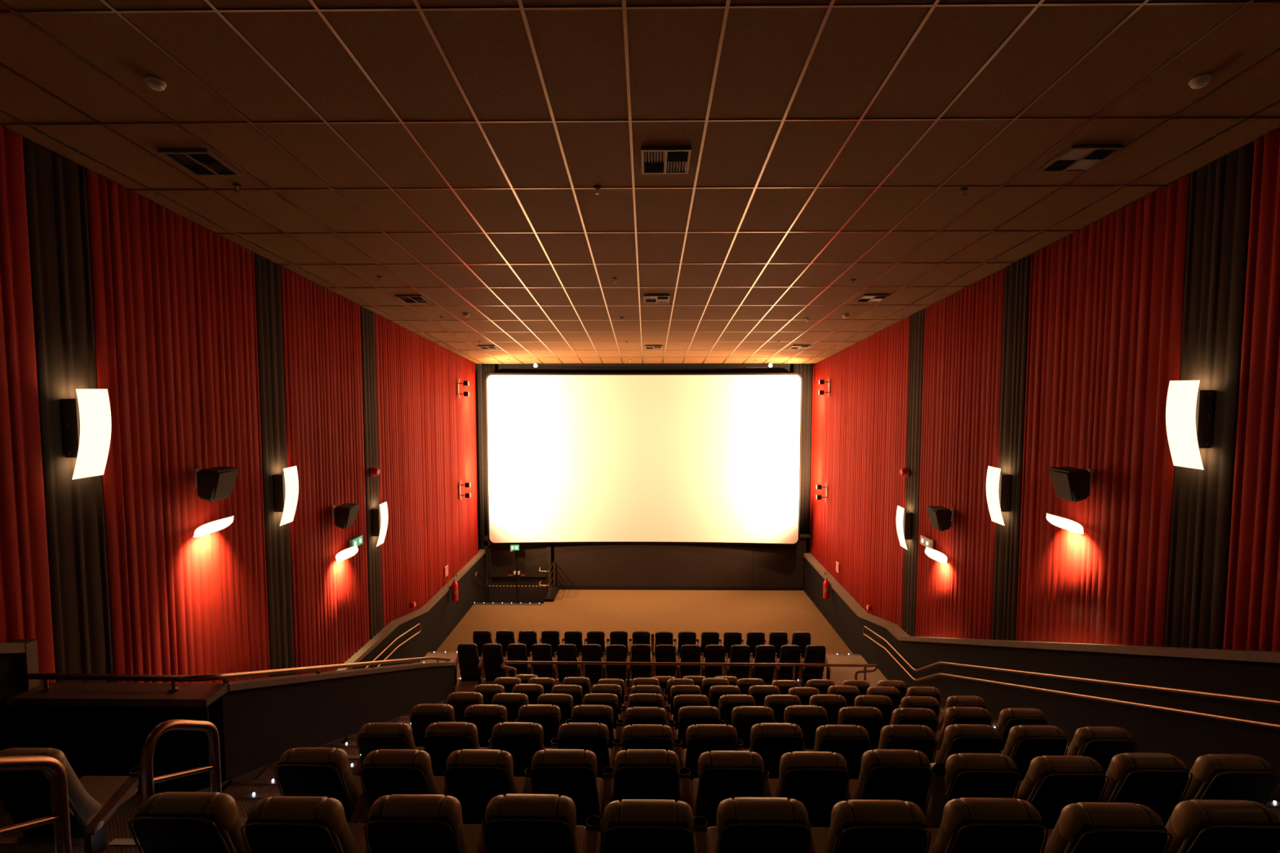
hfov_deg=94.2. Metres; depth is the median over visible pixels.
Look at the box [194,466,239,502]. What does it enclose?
wall speaker
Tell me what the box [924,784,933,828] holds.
armrest
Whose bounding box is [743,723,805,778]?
chair
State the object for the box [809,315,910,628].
curtain
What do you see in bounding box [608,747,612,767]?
seat cushion
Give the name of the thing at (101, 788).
seat cushion
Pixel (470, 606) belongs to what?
baseboard
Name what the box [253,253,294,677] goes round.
curtain
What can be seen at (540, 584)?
guard rail
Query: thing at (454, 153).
ceiling
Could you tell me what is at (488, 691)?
chair
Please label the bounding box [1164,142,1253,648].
curtain
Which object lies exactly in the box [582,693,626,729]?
chair
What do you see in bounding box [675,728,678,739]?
seat cushion
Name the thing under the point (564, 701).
chair
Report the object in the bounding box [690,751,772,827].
chair
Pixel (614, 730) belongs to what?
seat cushion
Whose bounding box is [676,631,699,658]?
chair
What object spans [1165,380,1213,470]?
wall sconce
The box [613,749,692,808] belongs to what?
chair
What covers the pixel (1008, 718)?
chair
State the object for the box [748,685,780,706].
chair
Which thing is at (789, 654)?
chair
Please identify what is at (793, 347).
ceiling vent
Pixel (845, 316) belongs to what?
smoke detector
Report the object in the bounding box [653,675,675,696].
chair
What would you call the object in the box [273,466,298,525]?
wall sconce
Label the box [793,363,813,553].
curtain
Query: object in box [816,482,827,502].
spotlight
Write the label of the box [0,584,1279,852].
floor
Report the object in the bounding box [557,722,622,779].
chair
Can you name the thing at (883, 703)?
chair
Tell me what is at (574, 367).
wall
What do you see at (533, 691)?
chair
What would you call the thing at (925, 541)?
emergency light
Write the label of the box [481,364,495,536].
curtain
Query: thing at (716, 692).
chair
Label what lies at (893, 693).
chair
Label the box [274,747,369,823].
chair
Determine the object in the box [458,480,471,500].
spotlight
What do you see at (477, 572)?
stair handrail
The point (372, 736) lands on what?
chair
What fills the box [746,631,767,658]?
chair
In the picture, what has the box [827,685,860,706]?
chair
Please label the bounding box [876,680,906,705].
chair
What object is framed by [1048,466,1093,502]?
wall speaker
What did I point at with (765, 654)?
chair
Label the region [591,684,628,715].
chair
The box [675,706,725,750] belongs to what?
chair
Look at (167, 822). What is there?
chair
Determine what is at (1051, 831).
armrest
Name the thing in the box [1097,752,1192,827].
chair
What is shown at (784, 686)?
chair
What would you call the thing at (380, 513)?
wall sconce
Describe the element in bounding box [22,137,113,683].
curtain
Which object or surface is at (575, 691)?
chair
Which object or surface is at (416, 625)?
wall handrail
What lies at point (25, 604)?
curtain
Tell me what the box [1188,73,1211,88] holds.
smoke detector
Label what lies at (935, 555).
wall lamp
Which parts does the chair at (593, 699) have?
armrest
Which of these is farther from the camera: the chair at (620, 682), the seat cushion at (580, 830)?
the chair at (620, 682)
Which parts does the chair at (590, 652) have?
arm post, armrest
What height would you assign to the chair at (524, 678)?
1.021 m
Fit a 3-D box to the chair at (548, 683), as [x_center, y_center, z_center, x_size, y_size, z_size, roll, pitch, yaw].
[-1.379,4.128,8.845,0.497,1.017,0.643,0,4,1]
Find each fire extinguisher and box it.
[449,573,457,601]
[822,572,831,599]
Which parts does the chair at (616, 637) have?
armrest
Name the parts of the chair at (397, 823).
backrest, armrest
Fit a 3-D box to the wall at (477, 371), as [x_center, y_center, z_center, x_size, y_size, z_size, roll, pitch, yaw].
[-5.460,1.628,8.581,0.200,10.600,23.200,0,4,1]
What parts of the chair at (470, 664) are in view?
arm post, armrest, arm post, armrest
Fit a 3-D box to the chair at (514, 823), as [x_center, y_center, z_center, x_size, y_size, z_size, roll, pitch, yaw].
[-0.436,2.119,2.853,0.499,1.020,0.637,0,4,1]
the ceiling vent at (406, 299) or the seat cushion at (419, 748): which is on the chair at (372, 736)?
the seat cushion at (419, 748)
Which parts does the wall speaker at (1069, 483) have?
wall plate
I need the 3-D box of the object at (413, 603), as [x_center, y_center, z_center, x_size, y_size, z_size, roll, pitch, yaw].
[-5.146,4.051,13.515,0.073,0.120,0.120,0,4,1]
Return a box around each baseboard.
[431,602,473,652]
[804,587,857,653]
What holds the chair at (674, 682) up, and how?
on the floor
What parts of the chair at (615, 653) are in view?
arm post, armrest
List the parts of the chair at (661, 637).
armrest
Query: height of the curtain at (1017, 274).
5.922 m
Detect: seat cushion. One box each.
[78,776,138,825]
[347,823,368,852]
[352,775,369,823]
[415,746,424,751]
[434,776,446,795]
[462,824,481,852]
[514,777,524,794]
[575,825,586,852]
[595,777,602,817]
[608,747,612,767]
[613,728,616,739]
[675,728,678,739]
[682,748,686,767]
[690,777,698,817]
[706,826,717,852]
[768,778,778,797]
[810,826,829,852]
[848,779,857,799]
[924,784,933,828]
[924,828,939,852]
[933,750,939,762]
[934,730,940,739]
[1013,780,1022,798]
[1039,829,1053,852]
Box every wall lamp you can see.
[193,515,233,537]
[335,545,358,562]
[924,546,947,564]
[1046,513,1084,533]
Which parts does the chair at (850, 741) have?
backrest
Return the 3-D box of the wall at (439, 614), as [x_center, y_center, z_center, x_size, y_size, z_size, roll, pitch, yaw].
[-5.229,2.623,8.114,0.274,8.470,22.150,0,4,1]
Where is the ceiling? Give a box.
[0,0,1279,364]
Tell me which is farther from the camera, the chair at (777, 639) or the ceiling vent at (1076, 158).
the chair at (777, 639)
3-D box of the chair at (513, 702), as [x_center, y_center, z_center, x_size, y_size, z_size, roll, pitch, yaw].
[-1.397,3.459,6.850,0.497,1.016,0.644,0,4,1]
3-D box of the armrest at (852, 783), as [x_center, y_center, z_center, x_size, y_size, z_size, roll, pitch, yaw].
[1.547,2.520,3.938,0.410,0.138,0.420,0,4,1]
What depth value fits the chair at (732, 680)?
9.51 m
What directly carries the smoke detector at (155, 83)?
attached to the ceiling
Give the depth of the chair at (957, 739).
4.51 m
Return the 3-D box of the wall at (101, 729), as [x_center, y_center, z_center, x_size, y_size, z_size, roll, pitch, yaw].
[-4.351,3.852,7.973,1.715,3.635,6.380,0,4,1]
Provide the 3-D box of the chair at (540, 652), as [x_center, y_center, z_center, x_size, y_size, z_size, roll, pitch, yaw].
[-1.937,4.877,12.238,0.498,1.017,0.637,0,4,1]
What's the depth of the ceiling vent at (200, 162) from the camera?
5.55 m
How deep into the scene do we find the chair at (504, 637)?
13.04 m
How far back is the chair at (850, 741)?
4.52 m
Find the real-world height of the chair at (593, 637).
1.016 m
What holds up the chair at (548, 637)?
on the floor
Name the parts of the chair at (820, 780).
backrest, armrest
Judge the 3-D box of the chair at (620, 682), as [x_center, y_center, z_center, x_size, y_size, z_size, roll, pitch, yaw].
[-0.373,4.132,8.826,0.497,1.012,0.657,0,4,1]
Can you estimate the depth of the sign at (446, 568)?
15.74 m
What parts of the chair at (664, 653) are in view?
armrest, arm post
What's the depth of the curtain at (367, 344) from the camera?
11.58 m
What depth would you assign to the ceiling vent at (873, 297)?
10.46 m
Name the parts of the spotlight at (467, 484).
wall plate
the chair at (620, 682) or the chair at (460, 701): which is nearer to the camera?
the chair at (460, 701)
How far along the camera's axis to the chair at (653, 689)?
7.53 m
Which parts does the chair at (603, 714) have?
armrest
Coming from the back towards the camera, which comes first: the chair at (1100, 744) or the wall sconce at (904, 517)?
the wall sconce at (904, 517)
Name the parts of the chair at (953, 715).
backrest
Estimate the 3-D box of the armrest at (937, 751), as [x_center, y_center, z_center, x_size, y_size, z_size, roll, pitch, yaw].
[2.555,2.855,4.924,0.410,0.138,0.420,0,4,1]
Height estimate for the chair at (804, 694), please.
1.010 m
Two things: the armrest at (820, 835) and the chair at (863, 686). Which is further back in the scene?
the chair at (863, 686)
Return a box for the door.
[484,535,552,603]
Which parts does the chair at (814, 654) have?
armrest, arm post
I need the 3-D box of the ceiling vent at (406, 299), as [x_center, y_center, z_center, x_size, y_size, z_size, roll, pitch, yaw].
[-4.043,-2.270,10.609,0.450,0.072,0.460,0,4,1]
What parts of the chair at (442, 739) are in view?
backrest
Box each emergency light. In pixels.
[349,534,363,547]
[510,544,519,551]
[920,534,933,549]
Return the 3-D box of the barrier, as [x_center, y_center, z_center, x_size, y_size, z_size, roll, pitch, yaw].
[0.850,4.527,10.407,6.591,0.829,0.048,0,4,1]
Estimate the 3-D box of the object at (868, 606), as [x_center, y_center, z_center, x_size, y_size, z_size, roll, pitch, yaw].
[5.366,4.254,13.954,0.073,0.120,0.120,0,4,1]
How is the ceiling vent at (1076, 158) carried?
in the ceiling
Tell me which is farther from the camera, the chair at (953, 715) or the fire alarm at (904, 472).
the fire alarm at (904, 472)
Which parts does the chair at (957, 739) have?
backrest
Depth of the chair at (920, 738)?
4.51 m
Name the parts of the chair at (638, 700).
armrest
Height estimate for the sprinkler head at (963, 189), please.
0.076 m
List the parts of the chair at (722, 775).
backrest, armrest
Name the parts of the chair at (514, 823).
backrest, armrest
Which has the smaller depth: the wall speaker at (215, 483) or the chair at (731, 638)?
the wall speaker at (215, 483)
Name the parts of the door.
kick plate, kick plate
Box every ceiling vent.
[157,149,242,176]
[395,295,430,302]
[477,345,498,349]
[640,146,691,173]
[644,294,670,302]
[644,345,662,349]
[788,345,810,349]
[854,293,889,302]
[1037,145,1123,172]
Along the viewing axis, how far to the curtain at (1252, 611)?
5.11 m
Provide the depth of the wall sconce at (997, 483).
8.64 m
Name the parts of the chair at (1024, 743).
backrest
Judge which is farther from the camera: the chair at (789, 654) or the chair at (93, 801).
the chair at (789, 654)
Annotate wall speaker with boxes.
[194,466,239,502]
[331,502,359,528]
[926,505,954,531]
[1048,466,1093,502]
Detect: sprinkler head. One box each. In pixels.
[232,183,241,192]
[593,185,600,194]
[960,187,968,196]
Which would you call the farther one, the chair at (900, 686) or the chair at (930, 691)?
the chair at (900, 686)
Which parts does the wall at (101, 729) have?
cap trim, stair skirting, cap trim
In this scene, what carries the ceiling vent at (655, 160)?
in the ceiling
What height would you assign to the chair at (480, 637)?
1.016 m
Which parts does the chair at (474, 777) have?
backrest, armrest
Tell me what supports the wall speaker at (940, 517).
attached to the curtain at (963, 331)
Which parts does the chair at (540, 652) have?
arm post, armrest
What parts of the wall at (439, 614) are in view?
cap trim, trim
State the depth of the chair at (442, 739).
4.55 m
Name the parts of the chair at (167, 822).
backrest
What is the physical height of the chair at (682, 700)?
1.015 m
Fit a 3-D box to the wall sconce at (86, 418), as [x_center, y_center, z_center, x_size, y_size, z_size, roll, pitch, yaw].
[-5.189,0.063,5.586,0.183,0.830,0.309,0,4,1]
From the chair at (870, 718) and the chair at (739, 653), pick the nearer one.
the chair at (870, 718)
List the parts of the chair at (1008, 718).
backrest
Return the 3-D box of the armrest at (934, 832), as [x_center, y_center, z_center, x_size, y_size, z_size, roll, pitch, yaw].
[1.536,2.185,2.941,0.410,0.138,0.420,0,4,1]
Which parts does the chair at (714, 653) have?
armrest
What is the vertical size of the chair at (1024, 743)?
1.018 m
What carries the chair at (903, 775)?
on the floor
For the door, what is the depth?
19.27 m
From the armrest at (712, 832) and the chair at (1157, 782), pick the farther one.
the chair at (1157, 782)
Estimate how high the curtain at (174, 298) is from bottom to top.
7.467 m
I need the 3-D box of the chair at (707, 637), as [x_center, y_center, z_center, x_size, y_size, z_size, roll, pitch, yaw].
[1.577,4.984,13.274,0.499,1.017,0.638,0,4,0]
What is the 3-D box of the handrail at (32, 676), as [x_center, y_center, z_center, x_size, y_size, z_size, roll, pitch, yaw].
[-4.375,3.232,8.054,1.606,2.688,6.046,0,4,1]
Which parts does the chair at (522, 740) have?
armrest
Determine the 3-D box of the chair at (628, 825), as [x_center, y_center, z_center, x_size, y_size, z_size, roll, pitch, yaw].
[0.078,2.123,2.838,0.497,1.014,0.654,0,4,1]
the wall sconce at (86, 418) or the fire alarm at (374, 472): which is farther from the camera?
the fire alarm at (374, 472)
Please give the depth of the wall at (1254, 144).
5.50 m
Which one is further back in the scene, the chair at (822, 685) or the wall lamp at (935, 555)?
the wall lamp at (935, 555)
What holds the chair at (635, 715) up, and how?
on the floor
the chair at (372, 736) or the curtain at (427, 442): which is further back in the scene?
the curtain at (427, 442)
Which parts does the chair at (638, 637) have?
armrest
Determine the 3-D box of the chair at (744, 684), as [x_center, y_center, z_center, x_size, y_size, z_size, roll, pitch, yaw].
[1.637,4.129,8.813,0.498,1.019,0.636,0,4,1]
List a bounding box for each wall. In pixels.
[0,549,485,751]
[5,662,456,794]
[22,146,484,683]
[480,363,793,535]
[554,533,810,591]
[804,553,1279,801]
[813,144,1254,648]
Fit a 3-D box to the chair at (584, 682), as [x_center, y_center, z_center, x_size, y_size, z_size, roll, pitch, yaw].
[-0.878,4.126,8.843,0.499,1.022,0.637,0,4,1]
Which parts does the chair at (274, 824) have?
backrest, armrest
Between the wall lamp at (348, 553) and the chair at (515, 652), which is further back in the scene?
the chair at (515, 652)
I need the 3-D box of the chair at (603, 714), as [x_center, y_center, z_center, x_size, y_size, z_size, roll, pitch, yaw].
[-0.406,3.124,5.845,0.498,1.019,0.636,0,4,1]
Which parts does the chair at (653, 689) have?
armrest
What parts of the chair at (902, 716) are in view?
armrest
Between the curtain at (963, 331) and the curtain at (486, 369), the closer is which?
the curtain at (963, 331)
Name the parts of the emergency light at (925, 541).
panel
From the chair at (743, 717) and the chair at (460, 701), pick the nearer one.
the chair at (743, 717)
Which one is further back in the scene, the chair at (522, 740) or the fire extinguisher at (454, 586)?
the fire extinguisher at (454, 586)
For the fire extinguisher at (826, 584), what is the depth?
16.26 m
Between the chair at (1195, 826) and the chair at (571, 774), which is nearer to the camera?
the chair at (1195, 826)
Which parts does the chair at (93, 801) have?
armrest, backrest, arm post, armrest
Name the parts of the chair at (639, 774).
armrest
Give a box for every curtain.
[0,124,56,682]
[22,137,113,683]
[85,168,270,683]
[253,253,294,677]
[280,266,369,675]
[360,306,382,639]
[373,312,478,628]
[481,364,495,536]
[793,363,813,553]
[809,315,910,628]
[902,308,924,636]
[915,267,1005,639]
[991,254,1031,640]
[1015,173,1191,646]
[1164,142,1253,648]
[1223,128,1279,651]
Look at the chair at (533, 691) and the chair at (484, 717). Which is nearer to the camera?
the chair at (484, 717)
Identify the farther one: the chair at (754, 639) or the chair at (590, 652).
the chair at (754, 639)
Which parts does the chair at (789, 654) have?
armrest, arm post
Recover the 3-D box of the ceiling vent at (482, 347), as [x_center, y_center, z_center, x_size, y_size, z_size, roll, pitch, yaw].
[-3.983,-2.078,15.610,0.450,0.072,0.460,0,4,1]
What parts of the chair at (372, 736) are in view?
armrest, backrest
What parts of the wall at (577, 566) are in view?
fabric panel, baseboard, fabric panel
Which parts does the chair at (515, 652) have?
armrest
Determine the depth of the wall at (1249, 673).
6.63 m
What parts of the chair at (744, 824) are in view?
backrest, armrest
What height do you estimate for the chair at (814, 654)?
1.019 m
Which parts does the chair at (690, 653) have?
armrest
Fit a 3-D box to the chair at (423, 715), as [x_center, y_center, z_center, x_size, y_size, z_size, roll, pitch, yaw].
[-1.956,3.123,5.863,0.576,1.019,0.635,0,4,0]
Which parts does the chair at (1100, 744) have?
backrest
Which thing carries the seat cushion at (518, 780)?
on the chair at (474, 777)
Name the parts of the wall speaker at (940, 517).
wall plate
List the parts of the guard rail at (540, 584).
rail, rail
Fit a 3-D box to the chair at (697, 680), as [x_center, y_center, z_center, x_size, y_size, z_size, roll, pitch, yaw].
[0.923,4.514,9.820,0.497,1.018,0.639,0,4,1]
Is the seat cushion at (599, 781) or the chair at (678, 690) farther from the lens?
the chair at (678, 690)
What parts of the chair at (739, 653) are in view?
armrest, arm post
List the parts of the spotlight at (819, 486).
wall plate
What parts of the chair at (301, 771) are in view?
backrest, armrest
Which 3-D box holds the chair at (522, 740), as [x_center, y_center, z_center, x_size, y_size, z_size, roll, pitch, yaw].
[-0.905,2.790,4.850,0.497,1.017,0.643,0,4,1]
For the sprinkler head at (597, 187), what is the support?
attached to the ceiling
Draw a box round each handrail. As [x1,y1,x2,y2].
[0,755,71,852]
[20,656,450,692]
[139,719,222,804]
[364,623,421,668]
[475,571,487,586]
[862,626,1279,728]
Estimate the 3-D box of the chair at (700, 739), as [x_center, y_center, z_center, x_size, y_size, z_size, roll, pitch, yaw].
[0.595,2.792,4.829,0.497,1.015,0.649,0,4,1]
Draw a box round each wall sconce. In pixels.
[62,388,111,479]
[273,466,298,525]
[372,502,387,546]
[896,505,911,550]
[986,466,1010,525]
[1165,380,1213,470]
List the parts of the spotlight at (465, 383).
wall plate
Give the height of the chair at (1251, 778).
1.017 m
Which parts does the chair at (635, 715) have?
armrest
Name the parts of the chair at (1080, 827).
backrest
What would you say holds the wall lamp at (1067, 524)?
attached to the curtain at (1104, 334)
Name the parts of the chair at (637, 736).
armrest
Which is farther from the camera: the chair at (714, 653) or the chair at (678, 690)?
the chair at (714, 653)
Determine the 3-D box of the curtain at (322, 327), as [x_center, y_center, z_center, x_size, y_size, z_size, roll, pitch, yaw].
[-5.241,1.149,10.127,0.030,7.167,2.414,0,4,1]
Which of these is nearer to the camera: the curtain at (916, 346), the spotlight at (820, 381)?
the curtain at (916, 346)
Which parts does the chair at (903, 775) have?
backrest, armrest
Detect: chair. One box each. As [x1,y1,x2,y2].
[0,747,140,852]
[128,791,252,852]
[240,796,371,852]
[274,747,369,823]
[351,722,426,775]
[360,749,448,812]
[364,794,487,852]
[408,703,455,746]
[422,722,492,776]
[444,749,533,824]
[445,692,483,722]
[454,643,483,686]
[462,704,517,746]
[471,630,496,657]
[473,684,504,704]
[482,643,507,681]
[482,794,601,852]
[490,722,557,777]
[491,693,528,722]
[493,677,521,693]
[496,630,519,665]
[506,643,532,677]
[512,684,543,704]
[514,674,537,684]
[517,704,571,747]
[518,630,542,665]
[528,677,555,693]
[530,749,613,852]
[532,644,557,682]
[537,693,573,724]
[541,630,564,665]
[551,684,582,707]
[556,644,582,681]
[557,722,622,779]
[562,676,590,699]
[564,631,586,665]
[571,705,623,749]
[581,644,606,681]
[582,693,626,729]
[586,631,609,670]
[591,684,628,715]
[597,678,631,704]
[602,799,709,852]
[606,644,631,687]
[609,631,631,670]
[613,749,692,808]
[621,724,683,800]
[624,706,675,751]
[627,693,671,725]
[630,684,667,709]
[631,631,654,670]
[631,644,655,681]
[631,677,665,696]
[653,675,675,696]
[654,631,677,670]
[655,644,679,678]
[666,678,694,706]
[668,684,701,715]
[671,694,712,730]
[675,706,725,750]
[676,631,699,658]
[679,644,705,678]
[682,724,743,782]
[683,675,706,695]
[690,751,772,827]
[699,631,721,662]
[702,677,729,701]
[704,644,729,678]
[706,797,816,852]
[709,685,740,709]
[715,675,737,686]
[719,694,755,725]
[723,631,744,658]
[728,644,755,679]
[731,706,777,749]
[736,678,764,695]
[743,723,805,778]
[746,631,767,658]
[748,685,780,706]
[752,644,780,683]
[764,694,800,723]
[768,631,789,658]
[768,751,852,827]
[771,680,799,694]
[777,644,805,687]
[783,705,828,749]
[787,687,820,705]
[791,631,812,658]
[800,644,830,683]
[805,724,871,779]
[806,679,835,694]
[808,694,847,724]
[810,800,931,852]
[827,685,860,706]
[837,706,884,750]
[841,680,870,695]
[848,749,946,828]
[853,695,893,726]
[866,686,901,715]
[872,724,937,763]
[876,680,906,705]
[889,707,940,750]
[899,686,942,715]
[899,696,941,730]
[924,753,1021,828]
[924,797,1048,852]
[933,724,1003,767]
[934,706,993,747]
[937,695,986,728]
[995,708,1048,751]
[998,724,1069,781]
[1013,755,1109,829]
[1039,802,1173,852]
[1063,726,1137,773]
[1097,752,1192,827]
[1162,800,1279,852]
[1177,754,1279,805]
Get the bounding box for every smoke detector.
[145,75,166,91]
[842,314,848,318]
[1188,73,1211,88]
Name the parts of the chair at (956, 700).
backrest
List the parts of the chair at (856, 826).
backrest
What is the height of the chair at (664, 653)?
1.016 m
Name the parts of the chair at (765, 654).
armrest, arm post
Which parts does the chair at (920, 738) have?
backrest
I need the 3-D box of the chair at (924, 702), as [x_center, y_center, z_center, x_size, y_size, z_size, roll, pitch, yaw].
[3.118,3.464,6.792,0.497,1.014,0.654,0,4,0]
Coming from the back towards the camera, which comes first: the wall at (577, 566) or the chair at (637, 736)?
the wall at (577, 566)
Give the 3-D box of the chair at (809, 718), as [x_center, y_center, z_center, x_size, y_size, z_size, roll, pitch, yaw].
[1.600,3.124,5.821,0.499,1.022,0.637,0,4,1]
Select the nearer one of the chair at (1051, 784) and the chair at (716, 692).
the chair at (1051, 784)
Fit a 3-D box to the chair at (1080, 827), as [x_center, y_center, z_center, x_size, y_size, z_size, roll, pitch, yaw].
[2.075,2.124,2.816,0.497,1.014,0.651,0,4,1]
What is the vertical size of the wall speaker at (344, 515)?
0.381 m
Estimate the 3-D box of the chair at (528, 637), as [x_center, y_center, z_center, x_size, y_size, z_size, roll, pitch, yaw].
[-2.426,4.981,13.323,0.499,1.017,0.637,0,4,1]
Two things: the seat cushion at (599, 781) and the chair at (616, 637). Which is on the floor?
the chair at (616, 637)
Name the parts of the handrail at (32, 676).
post, plate, post, plate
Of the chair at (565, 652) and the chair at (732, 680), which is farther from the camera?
the chair at (565, 652)
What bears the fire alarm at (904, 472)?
attached to the curtain at (859, 431)
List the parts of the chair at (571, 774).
backrest, arm post, armrest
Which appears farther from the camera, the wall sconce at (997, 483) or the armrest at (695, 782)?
the wall sconce at (997, 483)
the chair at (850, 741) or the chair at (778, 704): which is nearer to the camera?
the chair at (850, 741)
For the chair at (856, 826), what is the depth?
2.52 m
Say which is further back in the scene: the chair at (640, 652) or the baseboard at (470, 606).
the baseboard at (470, 606)
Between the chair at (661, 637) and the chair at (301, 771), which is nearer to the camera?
the chair at (301, 771)
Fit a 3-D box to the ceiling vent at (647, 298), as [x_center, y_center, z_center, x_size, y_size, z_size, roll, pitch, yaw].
[0.297,-2.267,10.557,0.450,0.072,0.460,0,4,1]
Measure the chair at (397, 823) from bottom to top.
1.018 m
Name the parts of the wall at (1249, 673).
cap trim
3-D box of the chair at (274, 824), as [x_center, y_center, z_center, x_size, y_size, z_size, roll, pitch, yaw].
[-1.463,2.122,2.857,0.497,1.014,0.653,0,4,1]
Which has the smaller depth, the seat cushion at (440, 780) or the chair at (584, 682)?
the seat cushion at (440, 780)
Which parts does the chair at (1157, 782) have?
backrest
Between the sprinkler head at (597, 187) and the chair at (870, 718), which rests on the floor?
the chair at (870, 718)
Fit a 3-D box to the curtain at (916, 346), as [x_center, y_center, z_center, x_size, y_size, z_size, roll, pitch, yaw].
[5.407,1.096,11.806,0.024,6.724,0.600,0,4,1]
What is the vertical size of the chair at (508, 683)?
1.017 m
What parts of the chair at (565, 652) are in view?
arm post, armrest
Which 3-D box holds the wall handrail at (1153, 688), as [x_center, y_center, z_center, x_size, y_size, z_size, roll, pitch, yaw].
[5.119,2.855,7.359,0.104,4.654,12.477,0,4,1]
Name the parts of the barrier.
post, post, post, post, post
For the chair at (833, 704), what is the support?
on the floor
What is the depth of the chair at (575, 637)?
13.02 m
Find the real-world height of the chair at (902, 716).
1.015 m
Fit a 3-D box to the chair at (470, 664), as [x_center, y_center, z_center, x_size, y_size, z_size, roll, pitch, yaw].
[-3.480,4.876,12.256,0.576,1.017,0.635,0,4,1]
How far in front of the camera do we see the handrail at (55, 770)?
2.76 m
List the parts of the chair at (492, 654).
arm post, armrest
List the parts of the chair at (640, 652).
armrest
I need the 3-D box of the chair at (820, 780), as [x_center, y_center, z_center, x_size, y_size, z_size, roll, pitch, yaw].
[1.085,2.458,3.828,0.497,1.016,0.646,0,4,1]
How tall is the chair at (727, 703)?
1.016 m
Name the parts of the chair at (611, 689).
armrest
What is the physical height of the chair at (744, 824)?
1.018 m
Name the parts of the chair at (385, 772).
backrest, armrest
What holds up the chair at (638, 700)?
on the floor
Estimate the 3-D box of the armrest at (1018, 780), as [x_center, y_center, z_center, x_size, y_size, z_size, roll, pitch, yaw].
[2.547,2.521,3.926,0.410,0.138,0.420,0,4,1]
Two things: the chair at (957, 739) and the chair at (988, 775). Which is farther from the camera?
the chair at (957, 739)
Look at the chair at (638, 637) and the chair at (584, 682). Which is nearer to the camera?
the chair at (584, 682)
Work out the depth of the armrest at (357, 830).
3.07 m
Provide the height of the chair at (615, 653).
1.014 m
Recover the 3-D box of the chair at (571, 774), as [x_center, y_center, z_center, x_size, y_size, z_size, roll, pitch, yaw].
[-0.416,2.456,3.848,0.497,1.017,0.641,0,4,0]
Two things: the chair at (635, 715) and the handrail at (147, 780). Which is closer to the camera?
the handrail at (147, 780)
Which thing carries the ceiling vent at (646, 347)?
in the ceiling
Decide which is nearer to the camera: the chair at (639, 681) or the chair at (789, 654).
the chair at (639, 681)
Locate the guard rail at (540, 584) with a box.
[538,560,554,597]
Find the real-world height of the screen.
5.450 m
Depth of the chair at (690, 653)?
11.96 m
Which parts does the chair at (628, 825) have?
armrest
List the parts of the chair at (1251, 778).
backrest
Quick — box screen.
[485,373,802,545]
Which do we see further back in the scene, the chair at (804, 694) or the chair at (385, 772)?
the chair at (804, 694)
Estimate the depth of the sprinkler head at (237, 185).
6.04 m
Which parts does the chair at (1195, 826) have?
backrest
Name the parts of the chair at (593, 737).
armrest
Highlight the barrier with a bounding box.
[500,661,878,680]
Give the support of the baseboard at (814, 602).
attached to the wall at (1249, 673)
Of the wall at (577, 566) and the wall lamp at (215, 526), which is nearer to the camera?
the wall lamp at (215, 526)
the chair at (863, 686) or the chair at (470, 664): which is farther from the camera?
the chair at (470, 664)
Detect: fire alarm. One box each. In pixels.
[369,467,379,476]
[899,467,909,476]
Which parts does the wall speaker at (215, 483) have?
wall plate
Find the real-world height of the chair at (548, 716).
1.019 m
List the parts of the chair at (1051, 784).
backrest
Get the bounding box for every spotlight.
[457,378,469,398]
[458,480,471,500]
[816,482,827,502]
[818,377,830,396]
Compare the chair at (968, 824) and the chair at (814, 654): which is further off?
the chair at (814, 654)
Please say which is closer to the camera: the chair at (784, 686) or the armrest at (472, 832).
the armrest at (472, 832)
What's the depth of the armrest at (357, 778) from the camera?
4.03 m
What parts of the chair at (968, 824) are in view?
backrest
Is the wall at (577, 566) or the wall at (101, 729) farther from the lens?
the wall at (577, 566)
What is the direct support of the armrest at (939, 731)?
on the chair at (953, 715)
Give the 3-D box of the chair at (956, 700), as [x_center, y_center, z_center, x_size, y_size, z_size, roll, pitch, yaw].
[3.622,3.463,6.791,0.497,1.017,0.643,0,4,0]
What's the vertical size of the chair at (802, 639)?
1.016 m
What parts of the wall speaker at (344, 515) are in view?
wall plate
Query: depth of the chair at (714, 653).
11.95 m
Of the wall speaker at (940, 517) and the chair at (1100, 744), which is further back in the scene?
the wall speaker at (940, 517)
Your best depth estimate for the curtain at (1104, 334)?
6.83 m
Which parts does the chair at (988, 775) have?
backrest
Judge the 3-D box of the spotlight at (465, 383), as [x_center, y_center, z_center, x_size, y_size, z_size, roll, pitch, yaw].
[-4.997,-1.072,16.835,0.305,0.560,0.156,0,4,1]
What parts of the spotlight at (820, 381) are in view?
wall plate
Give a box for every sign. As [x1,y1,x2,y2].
[444,564,448,577]
[835,561,839,573]
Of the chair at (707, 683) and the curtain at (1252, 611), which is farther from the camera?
the chair at (707, 683)
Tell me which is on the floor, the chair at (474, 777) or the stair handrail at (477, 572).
the chair at (474, 777)

